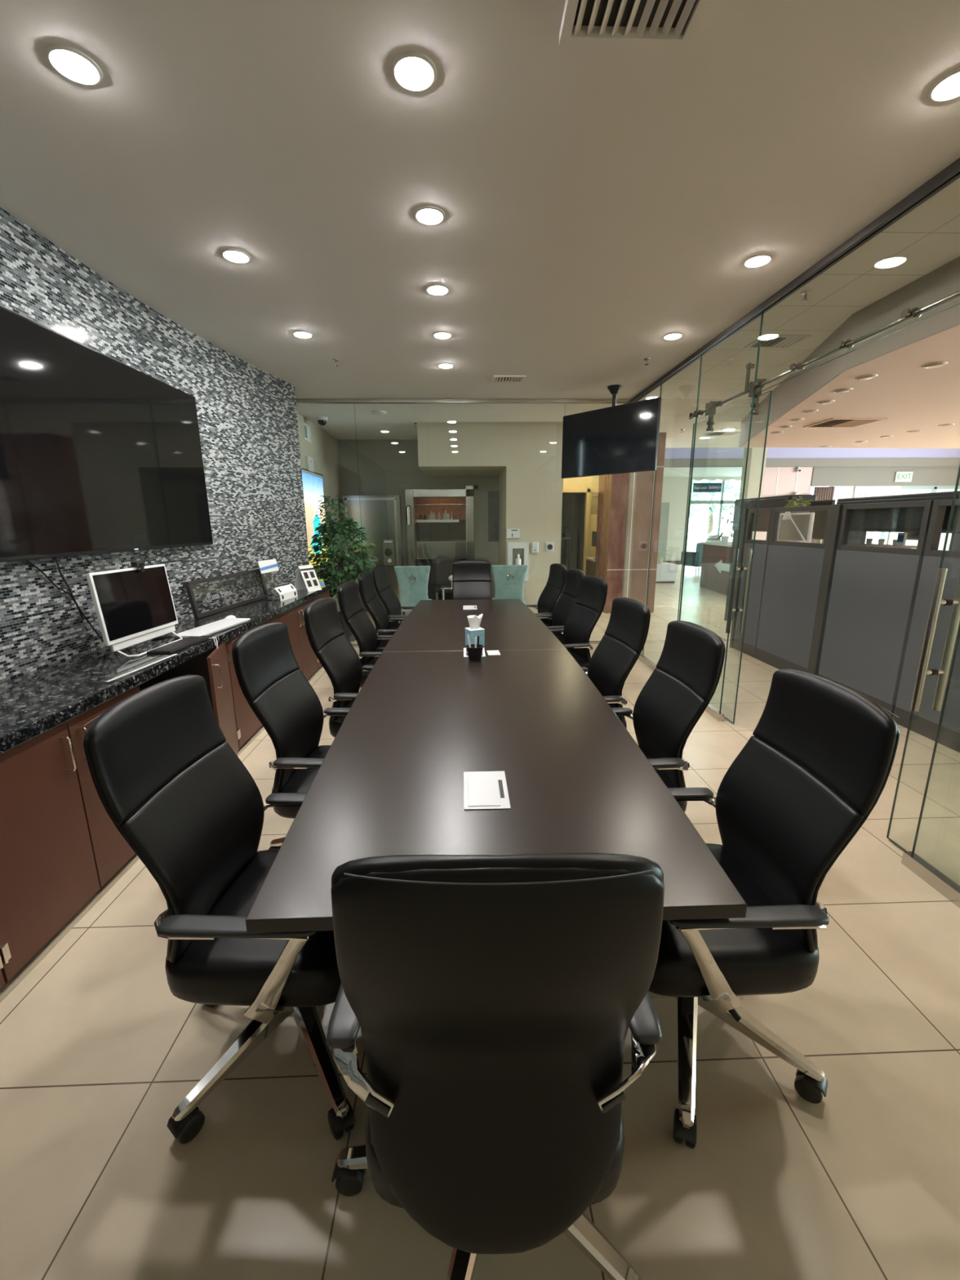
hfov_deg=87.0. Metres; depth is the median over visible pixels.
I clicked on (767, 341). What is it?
ceiling vent
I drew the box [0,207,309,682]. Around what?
wall
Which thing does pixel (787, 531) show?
desktop monitor
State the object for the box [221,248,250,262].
recessed light
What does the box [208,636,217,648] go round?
cable
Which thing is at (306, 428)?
air vent
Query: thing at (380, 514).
door
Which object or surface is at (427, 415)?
window
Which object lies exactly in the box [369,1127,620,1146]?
cushion
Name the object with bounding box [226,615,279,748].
base cabinet
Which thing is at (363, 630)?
cushion
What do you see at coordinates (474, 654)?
pencil cup
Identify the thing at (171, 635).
cable
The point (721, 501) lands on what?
window
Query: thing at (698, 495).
street tree
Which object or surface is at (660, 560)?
pot
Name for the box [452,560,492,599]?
office chair
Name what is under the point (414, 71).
recessed light
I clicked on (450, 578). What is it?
bird ornament
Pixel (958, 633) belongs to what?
window
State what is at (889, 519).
cubicle partition
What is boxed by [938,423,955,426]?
recessed light
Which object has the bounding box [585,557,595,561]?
countertop
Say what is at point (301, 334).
recessed light
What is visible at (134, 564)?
webcam
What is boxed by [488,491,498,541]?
picture
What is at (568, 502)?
wall
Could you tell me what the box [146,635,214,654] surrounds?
keyboard
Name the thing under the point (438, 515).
bottle
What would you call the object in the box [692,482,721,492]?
sign
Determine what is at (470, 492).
frame
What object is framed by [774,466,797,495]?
strip
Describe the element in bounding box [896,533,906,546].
desk calendar
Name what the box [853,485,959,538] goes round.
window
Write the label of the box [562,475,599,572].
wall
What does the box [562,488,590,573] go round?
door frame
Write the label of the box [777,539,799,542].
stack
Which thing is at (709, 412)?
door
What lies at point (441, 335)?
recessed light
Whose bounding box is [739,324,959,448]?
ceiling
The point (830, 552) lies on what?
post
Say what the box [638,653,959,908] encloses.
channel
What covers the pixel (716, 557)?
reception desk
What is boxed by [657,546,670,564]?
potted grass
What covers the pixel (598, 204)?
ceiling
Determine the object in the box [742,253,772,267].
recessed light
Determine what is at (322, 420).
dome camera
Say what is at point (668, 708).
cushion
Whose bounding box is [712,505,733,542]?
orchid
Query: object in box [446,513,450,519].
bottle
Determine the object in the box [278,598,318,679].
base cabinet
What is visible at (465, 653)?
notepad
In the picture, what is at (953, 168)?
channel
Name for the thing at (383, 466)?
wall
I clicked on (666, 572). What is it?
base cabinet
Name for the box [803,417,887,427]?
ceiling vent
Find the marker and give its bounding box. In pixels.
[466,634,471,647]
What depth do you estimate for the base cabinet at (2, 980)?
1.74 m
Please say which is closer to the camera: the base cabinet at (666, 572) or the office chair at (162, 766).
the office chair at (162, 766)
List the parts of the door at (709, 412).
pull handle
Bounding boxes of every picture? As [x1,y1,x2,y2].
[302,572,308,578]
[306,580,311,586]
[309,571,315,577]
[312,579,318,586]
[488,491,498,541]
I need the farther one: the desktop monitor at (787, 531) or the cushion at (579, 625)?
the desktop monitor at (787, 531)
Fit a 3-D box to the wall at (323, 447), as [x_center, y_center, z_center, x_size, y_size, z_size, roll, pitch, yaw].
[-2.505,-1.668,7.611,0.110,3.050,3.660,-1,13,-2]
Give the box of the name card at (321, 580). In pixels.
[318,578,325,587]
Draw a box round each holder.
[257,559,279,600]
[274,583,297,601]
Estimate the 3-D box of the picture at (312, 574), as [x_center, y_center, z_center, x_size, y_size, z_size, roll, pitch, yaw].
[-1.811,-0.706,5.464,0.028,0.064,0.052,6,14,25]
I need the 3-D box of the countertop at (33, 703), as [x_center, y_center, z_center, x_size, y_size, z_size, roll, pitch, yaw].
[-1.928,0.206,2.389,0.562,0.055,7.789,-1,13,-2]
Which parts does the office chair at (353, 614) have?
backrest, armrest, seat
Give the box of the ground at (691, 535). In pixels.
[687,531,886,543]
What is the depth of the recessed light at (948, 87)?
1.73 m
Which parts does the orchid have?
pot, stem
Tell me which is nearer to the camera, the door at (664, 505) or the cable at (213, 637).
the cable at (213, 637)
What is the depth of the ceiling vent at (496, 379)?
5.22 m
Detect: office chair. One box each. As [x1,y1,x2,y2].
[83,674,355,1143]
[231,622,350,849]
[302,597,373,737]
[325,853,664,1279]
[337,581,392,687]
[357,571,405,657]
[372,564,414,635]
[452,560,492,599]
[526,563,566,629]
[536,568,585,644]
[550,576,608,671]
[581,596,650,728]
[611,620,725,812]
[648,668,899,1149]
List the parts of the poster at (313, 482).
frame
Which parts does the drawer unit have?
drawer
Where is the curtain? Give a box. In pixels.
[810,486,835,543]
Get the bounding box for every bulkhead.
[663,457,959,467]
[664,447,959,458]
[738,256,959,447]
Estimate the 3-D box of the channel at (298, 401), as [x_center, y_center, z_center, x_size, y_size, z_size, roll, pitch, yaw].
[-0.262,-2.880,6.106,4.315,0.040,0.055,-1,13,-2]
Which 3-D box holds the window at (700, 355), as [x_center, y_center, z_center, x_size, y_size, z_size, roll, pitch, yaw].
[1.920,-1.145,5.172,0.012,2.950,0.910,-1,13,-2]
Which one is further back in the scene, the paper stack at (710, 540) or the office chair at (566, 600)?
the paper stack at (710, 540)
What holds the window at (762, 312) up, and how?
on the channel at (950, 890)
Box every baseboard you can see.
[0,665,323,1002]
[665,560,680,564]
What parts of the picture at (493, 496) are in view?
frame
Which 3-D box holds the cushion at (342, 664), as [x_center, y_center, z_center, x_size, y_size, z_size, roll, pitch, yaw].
[-0.867,0.239,3.127,0.155,0.474,0.484,0,13,3]
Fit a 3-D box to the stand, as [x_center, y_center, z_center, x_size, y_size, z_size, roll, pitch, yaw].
[2.036,-1.917,12.566,0.320,1.240,0.320,-1,13,-2]
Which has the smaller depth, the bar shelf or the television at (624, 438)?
the television at (624, 438)
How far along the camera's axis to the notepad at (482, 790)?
1.65 m
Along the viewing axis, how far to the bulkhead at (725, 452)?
15.37 m
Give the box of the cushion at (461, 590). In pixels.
[452,581,492,599]
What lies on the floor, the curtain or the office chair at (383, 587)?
the office chair at (383, 587)
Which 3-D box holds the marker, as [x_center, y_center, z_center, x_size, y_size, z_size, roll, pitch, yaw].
[-0.064,0.042,3.222,0.035,0.157,0.015,-1,13,-2]
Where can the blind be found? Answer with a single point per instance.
(695, 478)
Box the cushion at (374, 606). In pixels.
[365,595,389,646]
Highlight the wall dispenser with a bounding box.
[531,542,538,553]
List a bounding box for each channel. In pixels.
[295,399,631,404]
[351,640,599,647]
[631,157,959,402]
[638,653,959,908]
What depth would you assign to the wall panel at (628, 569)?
8.83 m
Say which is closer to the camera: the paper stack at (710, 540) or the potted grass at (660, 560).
the paper stack at (710, 540)
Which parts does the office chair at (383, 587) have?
backrest, seat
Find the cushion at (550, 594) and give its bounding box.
[537,585,560,626]
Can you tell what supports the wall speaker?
attached to the wall at (323, 447)
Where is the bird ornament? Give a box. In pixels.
[448,575,452,586]
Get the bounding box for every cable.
[25,557,103,641]
[151,635,171,639]
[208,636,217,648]
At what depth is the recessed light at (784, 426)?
5.92 m
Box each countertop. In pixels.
[0,582,332,754]
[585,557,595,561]
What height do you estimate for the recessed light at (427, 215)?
0.015 m
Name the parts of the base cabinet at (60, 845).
door, pull handle, pull handle, door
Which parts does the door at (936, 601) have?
door rail, pull handle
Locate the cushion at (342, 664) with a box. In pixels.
[316,634,362,719]
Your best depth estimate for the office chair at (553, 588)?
5.56 m
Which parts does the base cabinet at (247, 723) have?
door, door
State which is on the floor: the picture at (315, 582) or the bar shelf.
the bar shelf
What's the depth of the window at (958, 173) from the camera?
2.81 m
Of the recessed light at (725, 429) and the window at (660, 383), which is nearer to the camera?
the window at (660, 383)
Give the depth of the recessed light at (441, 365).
4.75 m
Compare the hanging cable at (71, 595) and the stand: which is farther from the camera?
the stand
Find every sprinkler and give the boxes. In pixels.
[332,359,338,366]
[644,357,650,364]
[800,289,811,302]
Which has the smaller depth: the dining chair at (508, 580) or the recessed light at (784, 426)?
the recessed light at (784, 426)
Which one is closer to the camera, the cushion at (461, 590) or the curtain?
the cushion at (461, 590)
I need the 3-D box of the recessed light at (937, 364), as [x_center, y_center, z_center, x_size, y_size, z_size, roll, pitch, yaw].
[3.250,-1.963,3.620,0.144,0.015,0.144,-1,13,-2]
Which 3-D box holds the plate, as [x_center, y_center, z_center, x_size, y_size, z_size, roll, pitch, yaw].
[1.091,-1.454,7.901,0.132,0.150,0.030,-1,13,-2]
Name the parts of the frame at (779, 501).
bin door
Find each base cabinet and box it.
[0,684,139,990]
[0,955,4,989]
[138,641,239,754]
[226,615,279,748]
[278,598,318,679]
[312,590,330,668]
[585,557,595,576]
[655,562,676,583]
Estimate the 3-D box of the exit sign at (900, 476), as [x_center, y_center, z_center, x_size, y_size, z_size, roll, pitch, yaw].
[13.103,-5.048,15.653,0.520,0.300,0.055,-1,13,-2]
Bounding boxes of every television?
[0,305,213,562]
[561,384,661,478]
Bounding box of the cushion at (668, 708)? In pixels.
[632,667,706,787]
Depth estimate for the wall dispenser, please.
7.86 m
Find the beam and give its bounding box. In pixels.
[810,466,959,486]
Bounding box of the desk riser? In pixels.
[853,543,916,548]
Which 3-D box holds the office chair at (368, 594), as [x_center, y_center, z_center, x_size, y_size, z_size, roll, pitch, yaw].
[-0.751,-0.078,4.885,0.766,1.157,0.730,0,13,0]
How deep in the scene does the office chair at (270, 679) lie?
2.23 m
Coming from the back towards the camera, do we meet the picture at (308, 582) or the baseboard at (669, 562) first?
the baseboard at (669, 562)
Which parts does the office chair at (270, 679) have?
backrest, leg, armrest, seat, armrest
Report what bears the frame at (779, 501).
on the floor
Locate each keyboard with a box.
[105,653,177,682]
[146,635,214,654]
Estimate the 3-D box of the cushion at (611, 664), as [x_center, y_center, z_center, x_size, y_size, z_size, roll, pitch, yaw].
[0.802,0.244,3.056,0.156,0.474,0.484,-2,13,-8]
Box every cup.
[466,644,483,661]
[866,538,873,544]
[878,538,884,544]
[892,539,897,545]
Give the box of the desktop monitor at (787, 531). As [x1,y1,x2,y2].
[777,512,814,542]
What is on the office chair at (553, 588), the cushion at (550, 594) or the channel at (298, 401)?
the cushion at (550, 594)
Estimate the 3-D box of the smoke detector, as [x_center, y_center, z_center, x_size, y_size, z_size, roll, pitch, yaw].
[-1.347,-3.026,6.755,0.200,0.034,0.200,-1,13,-2]
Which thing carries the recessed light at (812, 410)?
in the ceiling at (911, 397)
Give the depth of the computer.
2.83 m
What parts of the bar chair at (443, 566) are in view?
seat, backrest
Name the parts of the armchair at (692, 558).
armrest, seat, backrest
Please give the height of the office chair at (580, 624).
1.152 m
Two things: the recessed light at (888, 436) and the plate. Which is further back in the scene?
the plate
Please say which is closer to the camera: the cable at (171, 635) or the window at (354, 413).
the cable at (171, 635)
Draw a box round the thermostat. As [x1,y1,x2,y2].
[506,528,519,537]
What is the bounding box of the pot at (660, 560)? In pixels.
[657,557,662,564]
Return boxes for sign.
[184,568,269,618]
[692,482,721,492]
[893,471,912,481]
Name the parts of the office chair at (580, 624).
seat, armrest, backrest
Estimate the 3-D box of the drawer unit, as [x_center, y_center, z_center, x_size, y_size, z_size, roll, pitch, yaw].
[-0.734,-1.291,9.896,1.200,1.262,0.496,-1,13,-2]
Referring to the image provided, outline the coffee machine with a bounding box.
[591,531,596,559]
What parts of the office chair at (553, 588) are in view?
backrest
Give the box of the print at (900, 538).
[897,535,904,542]
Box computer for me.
[85,564,182,657]
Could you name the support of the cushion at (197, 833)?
on the office chair at (162, 766)
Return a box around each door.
[342,494,403,611]
[571,493,585,571]
[657,502,669,562]
[677,378,772,723]
[688,290,959,851]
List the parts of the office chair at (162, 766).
backrest, leg, armrest, seat, armrest, leg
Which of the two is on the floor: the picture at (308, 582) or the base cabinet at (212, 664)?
the base cabinet at (212, 664)
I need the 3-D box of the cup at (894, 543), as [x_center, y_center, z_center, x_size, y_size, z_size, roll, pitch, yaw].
[3.672,-0.860,4.466,0.052,0.050,0.051,-1,13,-2]
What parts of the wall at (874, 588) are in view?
kick plate, fabric panel, kick plate, fabric panel, kick plate, fabric panel, kick plate, fabric panel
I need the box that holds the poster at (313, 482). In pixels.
[301,467,328,565]
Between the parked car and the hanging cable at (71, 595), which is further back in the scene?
the parked car
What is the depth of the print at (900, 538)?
4.38 m
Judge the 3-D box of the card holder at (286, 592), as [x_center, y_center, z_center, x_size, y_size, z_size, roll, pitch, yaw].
[-1.859,-0.458,4.859,0.055,0.125,0.340,1,13,6]
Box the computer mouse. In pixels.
[224,615,235,618]
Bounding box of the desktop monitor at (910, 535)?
[904,532,919,540]
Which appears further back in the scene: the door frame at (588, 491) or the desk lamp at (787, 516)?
the door frame at (588, 491)
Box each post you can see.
[728,508,751,648]
[807,503,850,675]
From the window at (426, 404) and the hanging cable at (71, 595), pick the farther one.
the window at (426, 404)
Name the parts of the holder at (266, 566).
plate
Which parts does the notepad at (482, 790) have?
lid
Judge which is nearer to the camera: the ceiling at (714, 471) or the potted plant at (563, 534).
the potted plant at (563, 534)
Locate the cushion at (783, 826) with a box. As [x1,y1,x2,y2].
[715,735,863,952]
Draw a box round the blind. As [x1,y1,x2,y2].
[692,476,741,480]
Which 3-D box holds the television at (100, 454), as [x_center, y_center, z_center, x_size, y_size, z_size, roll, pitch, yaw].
[-2.209,-1.104,3.048,0.103,1.120,2.020,-1,13,-2]
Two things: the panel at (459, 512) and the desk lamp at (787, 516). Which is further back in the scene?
the panel at (459, 512)
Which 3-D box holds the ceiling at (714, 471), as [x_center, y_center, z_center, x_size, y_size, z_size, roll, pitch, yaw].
[8.744,-5.724,17.153,14.300,0.100,3.500,-1,13,-2]
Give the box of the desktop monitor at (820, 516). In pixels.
[808,499,835,543]
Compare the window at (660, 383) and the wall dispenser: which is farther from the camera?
the wall dispenser
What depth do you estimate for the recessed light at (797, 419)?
5.52 m
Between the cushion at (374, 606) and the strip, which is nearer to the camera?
the cushion at (374, 606)
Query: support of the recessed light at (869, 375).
in the ceiling at (911, 397)
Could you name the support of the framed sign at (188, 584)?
on the countertop at (33, 703)
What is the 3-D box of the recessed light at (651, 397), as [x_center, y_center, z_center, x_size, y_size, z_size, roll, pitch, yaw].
[2.073,-2.902,6.075,0.164,0.015,0.164,-1,13,-2]
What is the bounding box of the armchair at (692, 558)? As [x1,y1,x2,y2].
[680,542,703,573]
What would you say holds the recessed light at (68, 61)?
in the ceiling at (598, 204)
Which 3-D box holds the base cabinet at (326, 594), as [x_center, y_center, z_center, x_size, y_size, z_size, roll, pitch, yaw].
[-1.829,-0.120,5.799,0.157,0.842,0.690,-1,13,-2]
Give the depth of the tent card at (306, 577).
5.43 m
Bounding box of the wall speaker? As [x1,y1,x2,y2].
[305,455,314,472]
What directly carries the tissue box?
on the conference table at (390, 780)
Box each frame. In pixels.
[400,484,478,565]
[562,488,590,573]
[724,494,816,620]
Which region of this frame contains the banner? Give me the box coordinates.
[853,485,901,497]
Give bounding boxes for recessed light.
[44,43,102,84]
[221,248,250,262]
[293,330,312,337]
[391,51,436,91]
[413,205,444,224]
[426,284,448,295]
[433,331,451,338]
[437,363,453,368]
[645,395,658,399]
[662,332,682,339]
[723,428,735,431]
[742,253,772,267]
[770,431,783,434]
[777,425,792,428]
[789,417,804,421]
[801,408,818,413]
[816,400,835,404]
[832,387,853,392]
[854,373,878,380]
[880,435,893,437]
[906,430,921,432]
[921,361,947,368]
[928,67,959,101]
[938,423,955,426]
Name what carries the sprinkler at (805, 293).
attached to the ceiling at (598, 204)
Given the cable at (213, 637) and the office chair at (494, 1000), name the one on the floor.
the office chair at (494, 1000)
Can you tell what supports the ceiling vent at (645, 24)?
in the ceiling at (598, 204)
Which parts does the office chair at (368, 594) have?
backrest, seat, armrest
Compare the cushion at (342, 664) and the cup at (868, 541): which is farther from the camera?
the cup at (868, 541)
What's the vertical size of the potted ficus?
1.966 m
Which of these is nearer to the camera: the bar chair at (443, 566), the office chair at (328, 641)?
the office chair at (328, 641)
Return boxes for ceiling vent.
[492,375,526,382]
[559,0,711,48]
[702,431,740,435]
[743,334,810,348]
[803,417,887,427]
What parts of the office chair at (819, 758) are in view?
leg, leg, armrest, seat, tilt lever, armrest, leg, backrest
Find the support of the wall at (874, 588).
on the floor
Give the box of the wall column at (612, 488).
[594,432,666,613]
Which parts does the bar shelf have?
rod, dark panel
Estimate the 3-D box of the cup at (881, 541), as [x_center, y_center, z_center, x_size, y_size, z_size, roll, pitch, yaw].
[3.667,-0.896,4.622,0.052,0.050,0.051,-1,13,-2]
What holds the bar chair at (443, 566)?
on the floor
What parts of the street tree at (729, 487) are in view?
crown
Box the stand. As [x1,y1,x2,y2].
[561,537,570,569]
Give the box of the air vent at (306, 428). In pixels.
[302,422,311,442]
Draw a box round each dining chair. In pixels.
[394,565,431,622]
[491,564,527,604]
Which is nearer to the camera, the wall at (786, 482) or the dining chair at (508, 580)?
the dining chair at (508, 580)
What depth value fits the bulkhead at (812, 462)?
15.40 m
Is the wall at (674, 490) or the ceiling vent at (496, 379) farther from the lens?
the wall at (674, 490)
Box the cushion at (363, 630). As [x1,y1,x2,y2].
[346,609,377,670]
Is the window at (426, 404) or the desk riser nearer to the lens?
the desk riser
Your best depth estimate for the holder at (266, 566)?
4.83 m
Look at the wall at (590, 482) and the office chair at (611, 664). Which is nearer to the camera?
the office chair at (611, 664)
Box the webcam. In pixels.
[130,561,145,572]
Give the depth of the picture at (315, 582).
5.47 m
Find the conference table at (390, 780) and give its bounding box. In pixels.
[244,599,746,933]
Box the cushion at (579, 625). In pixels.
[563,604,599,662]
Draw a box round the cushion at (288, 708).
[250,669,323,792]
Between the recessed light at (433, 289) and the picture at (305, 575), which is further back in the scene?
the picture at (305, 575)
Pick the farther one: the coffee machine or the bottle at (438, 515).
the coffee machine
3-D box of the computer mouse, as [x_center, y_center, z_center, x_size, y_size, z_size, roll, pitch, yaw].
[-1.876,-0.167,3.800,0.072,0.036,0.120,1,13,8]
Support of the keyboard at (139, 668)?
on the countertop at (33, 703)
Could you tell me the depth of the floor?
1.40 m
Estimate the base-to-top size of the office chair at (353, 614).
1.152 m
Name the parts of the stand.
leg, leg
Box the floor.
[0,564,959,1279]
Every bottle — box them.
[431,512,435,519]
[437,511,440,519]
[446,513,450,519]
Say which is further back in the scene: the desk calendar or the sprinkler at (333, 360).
the sprinkler at (333, 360)
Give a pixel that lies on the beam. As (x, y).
(821, 476)
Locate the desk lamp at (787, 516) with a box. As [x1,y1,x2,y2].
[782,511,806,542]
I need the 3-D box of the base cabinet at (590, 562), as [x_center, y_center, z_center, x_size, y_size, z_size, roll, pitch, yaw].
[2.426,-1.214,10.318,0.380,0.880,0.920,-1,13,-2]
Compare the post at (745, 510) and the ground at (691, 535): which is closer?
the post at (745, 510)
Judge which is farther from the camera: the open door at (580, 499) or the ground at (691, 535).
the ground at (691, 535)
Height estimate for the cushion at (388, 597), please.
0.474 m
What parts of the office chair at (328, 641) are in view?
backrest, seat, armrest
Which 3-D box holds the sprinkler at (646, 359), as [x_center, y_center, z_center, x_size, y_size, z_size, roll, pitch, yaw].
[1.526,-2.546,4.630,0.060,0.050,0.060,-1,13,-2]
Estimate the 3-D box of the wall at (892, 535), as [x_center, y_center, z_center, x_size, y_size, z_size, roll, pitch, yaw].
[16.143,-2.664,9.024,0.100,4.100,21.100,-1,13,-2]
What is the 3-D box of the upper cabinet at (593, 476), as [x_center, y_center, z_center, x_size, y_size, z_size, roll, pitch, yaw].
[2.451,-2.859,9.949,0.305,0.750,0.900,-1,13,-2]
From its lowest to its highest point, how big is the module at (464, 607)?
0.005 m
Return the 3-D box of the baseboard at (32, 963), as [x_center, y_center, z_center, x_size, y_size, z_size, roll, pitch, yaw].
[-1.690,1.067,2.489,0.025,0.018,7.680,-1,13,-2]
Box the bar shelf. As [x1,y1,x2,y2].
[414,503,466,541]
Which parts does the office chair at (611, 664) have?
armrest, backrest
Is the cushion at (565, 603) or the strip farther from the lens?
the strip
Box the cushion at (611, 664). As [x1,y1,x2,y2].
[587,634,638,723]
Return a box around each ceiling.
[0,0,959,448]
[662,466,955,477]
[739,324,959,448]
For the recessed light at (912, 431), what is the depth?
6.29 m
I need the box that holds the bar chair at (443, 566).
[434,558,461,599]
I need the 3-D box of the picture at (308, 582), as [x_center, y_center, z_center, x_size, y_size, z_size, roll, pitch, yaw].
[-1.818,-0.600,5.389,0.028,0.064,0.052,6,14,25]
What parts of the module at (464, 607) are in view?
lid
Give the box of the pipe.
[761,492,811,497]
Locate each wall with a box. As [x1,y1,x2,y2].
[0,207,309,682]
[297,413,346,611]
[337,440,498,598]
[417,422,563,613]
[560,493,582,570]
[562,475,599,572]
[661,476,690,560]
[733,498,959,752]
[756,466,855,540]
[887,488,959,550]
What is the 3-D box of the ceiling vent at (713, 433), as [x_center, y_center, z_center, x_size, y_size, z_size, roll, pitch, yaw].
[4.099,-3.488,8.546,0.500,0.014,0.400,-1,13,-2]
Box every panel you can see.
[414,497,466,519]
[624,466,664,599]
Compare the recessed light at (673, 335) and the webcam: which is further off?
the recessed light at (673, 335)
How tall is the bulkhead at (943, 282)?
0.370 m
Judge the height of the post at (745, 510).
1.745 m
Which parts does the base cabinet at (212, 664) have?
pull handle, door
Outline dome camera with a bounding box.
[315,416,328,426]
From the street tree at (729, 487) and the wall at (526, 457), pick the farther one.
the street tree at (729, 487)
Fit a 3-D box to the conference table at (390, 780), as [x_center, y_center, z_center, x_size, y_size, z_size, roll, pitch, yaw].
[-0.032,0.436,3.564,1.274,0.742,4.803,-1,13,-2]
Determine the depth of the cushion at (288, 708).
2.27 m
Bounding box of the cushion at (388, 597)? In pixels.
[378,586,401,629]
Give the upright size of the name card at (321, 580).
0.090 m
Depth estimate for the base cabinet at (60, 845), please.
1.94 m
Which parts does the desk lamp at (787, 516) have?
lamp shade, arm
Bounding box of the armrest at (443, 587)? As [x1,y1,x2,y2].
[440,585,452,599]
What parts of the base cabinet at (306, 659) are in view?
door, pull handle, pull handle, door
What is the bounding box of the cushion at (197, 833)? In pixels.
[120,742,264,963]
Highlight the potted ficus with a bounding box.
[308,495,377,641]
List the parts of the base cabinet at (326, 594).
door, door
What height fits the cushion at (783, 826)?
0.474 m
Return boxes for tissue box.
[465,613,484,646]
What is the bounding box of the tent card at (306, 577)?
[293,564,321,591]
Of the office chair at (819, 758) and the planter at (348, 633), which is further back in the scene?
the planter at (348, 633)
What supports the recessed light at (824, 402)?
in the ceiling at (911, 397)
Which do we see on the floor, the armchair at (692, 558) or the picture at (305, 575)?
the armchair at (692, 558)
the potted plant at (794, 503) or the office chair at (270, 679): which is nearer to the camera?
the office chair at (270, 679)
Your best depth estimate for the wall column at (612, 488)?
8.85 m
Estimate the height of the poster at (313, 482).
1.360 m
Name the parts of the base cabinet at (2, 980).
door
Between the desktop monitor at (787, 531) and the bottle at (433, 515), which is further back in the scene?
the bottle at (433, 515)
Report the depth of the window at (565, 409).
6.50 m
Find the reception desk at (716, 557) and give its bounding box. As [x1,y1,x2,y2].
[699,542,732,595]
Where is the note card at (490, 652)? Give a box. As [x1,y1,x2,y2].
[486,650,500,655]
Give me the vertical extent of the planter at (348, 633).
0.380 m
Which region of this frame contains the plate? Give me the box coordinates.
[545,542,554,551]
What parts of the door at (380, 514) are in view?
lock plate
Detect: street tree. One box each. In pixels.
[689,480,712,517]
[689,480,741,536]
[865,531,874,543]
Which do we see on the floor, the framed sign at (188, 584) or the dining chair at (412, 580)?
the dining chair at (412, 580)
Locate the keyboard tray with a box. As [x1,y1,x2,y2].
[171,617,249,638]
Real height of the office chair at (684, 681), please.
1.157 m
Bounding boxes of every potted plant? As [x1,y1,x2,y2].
[561,526,568,537]
[783,496,813,512]
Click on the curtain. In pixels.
(823, 493)
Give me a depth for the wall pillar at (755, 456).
11.69 m
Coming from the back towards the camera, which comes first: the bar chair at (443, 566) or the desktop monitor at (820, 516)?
the bar chair at (443, 566)
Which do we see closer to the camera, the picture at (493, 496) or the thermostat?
the thermostat
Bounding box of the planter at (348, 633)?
[337,611,355,641]
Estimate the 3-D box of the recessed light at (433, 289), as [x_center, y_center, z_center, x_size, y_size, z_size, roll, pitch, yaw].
[-0.270,-2.226,3.225,0.148,0.015,0.148,-1,13,-2]
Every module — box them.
[462,605,477,609]
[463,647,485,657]
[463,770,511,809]
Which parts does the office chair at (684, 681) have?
armrest, seat, armrest, backrest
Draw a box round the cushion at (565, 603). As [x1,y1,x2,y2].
[551,593,576,638]
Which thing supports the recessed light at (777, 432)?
in the ceiling at (911, 397)
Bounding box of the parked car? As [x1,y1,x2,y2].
[686,526,733,551]
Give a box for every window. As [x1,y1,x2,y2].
[354,404,431,578]
[354,413,366,612]
[426,415,563,596]
[560,408,627,641]
[622,382,661,649]
[642,355,701,656]
[679,311,762,712]
[685,479,889,551]
[753,172,959,394]
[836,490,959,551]
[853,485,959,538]
[911,626,959,854]
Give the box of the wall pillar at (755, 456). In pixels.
[738,447,767,539]
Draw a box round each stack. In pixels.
[705,534,721,542]
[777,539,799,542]
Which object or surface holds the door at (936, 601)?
on the floor
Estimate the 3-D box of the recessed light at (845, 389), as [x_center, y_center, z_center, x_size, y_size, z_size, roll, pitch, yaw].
[3.091,-2.121,4.310,0.144,0.015,0.144,-1,13,-2]
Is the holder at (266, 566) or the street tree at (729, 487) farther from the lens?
the street tree at (729, 487)
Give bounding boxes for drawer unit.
[416,540,466,599]
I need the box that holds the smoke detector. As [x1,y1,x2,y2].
[371,410,386,415]

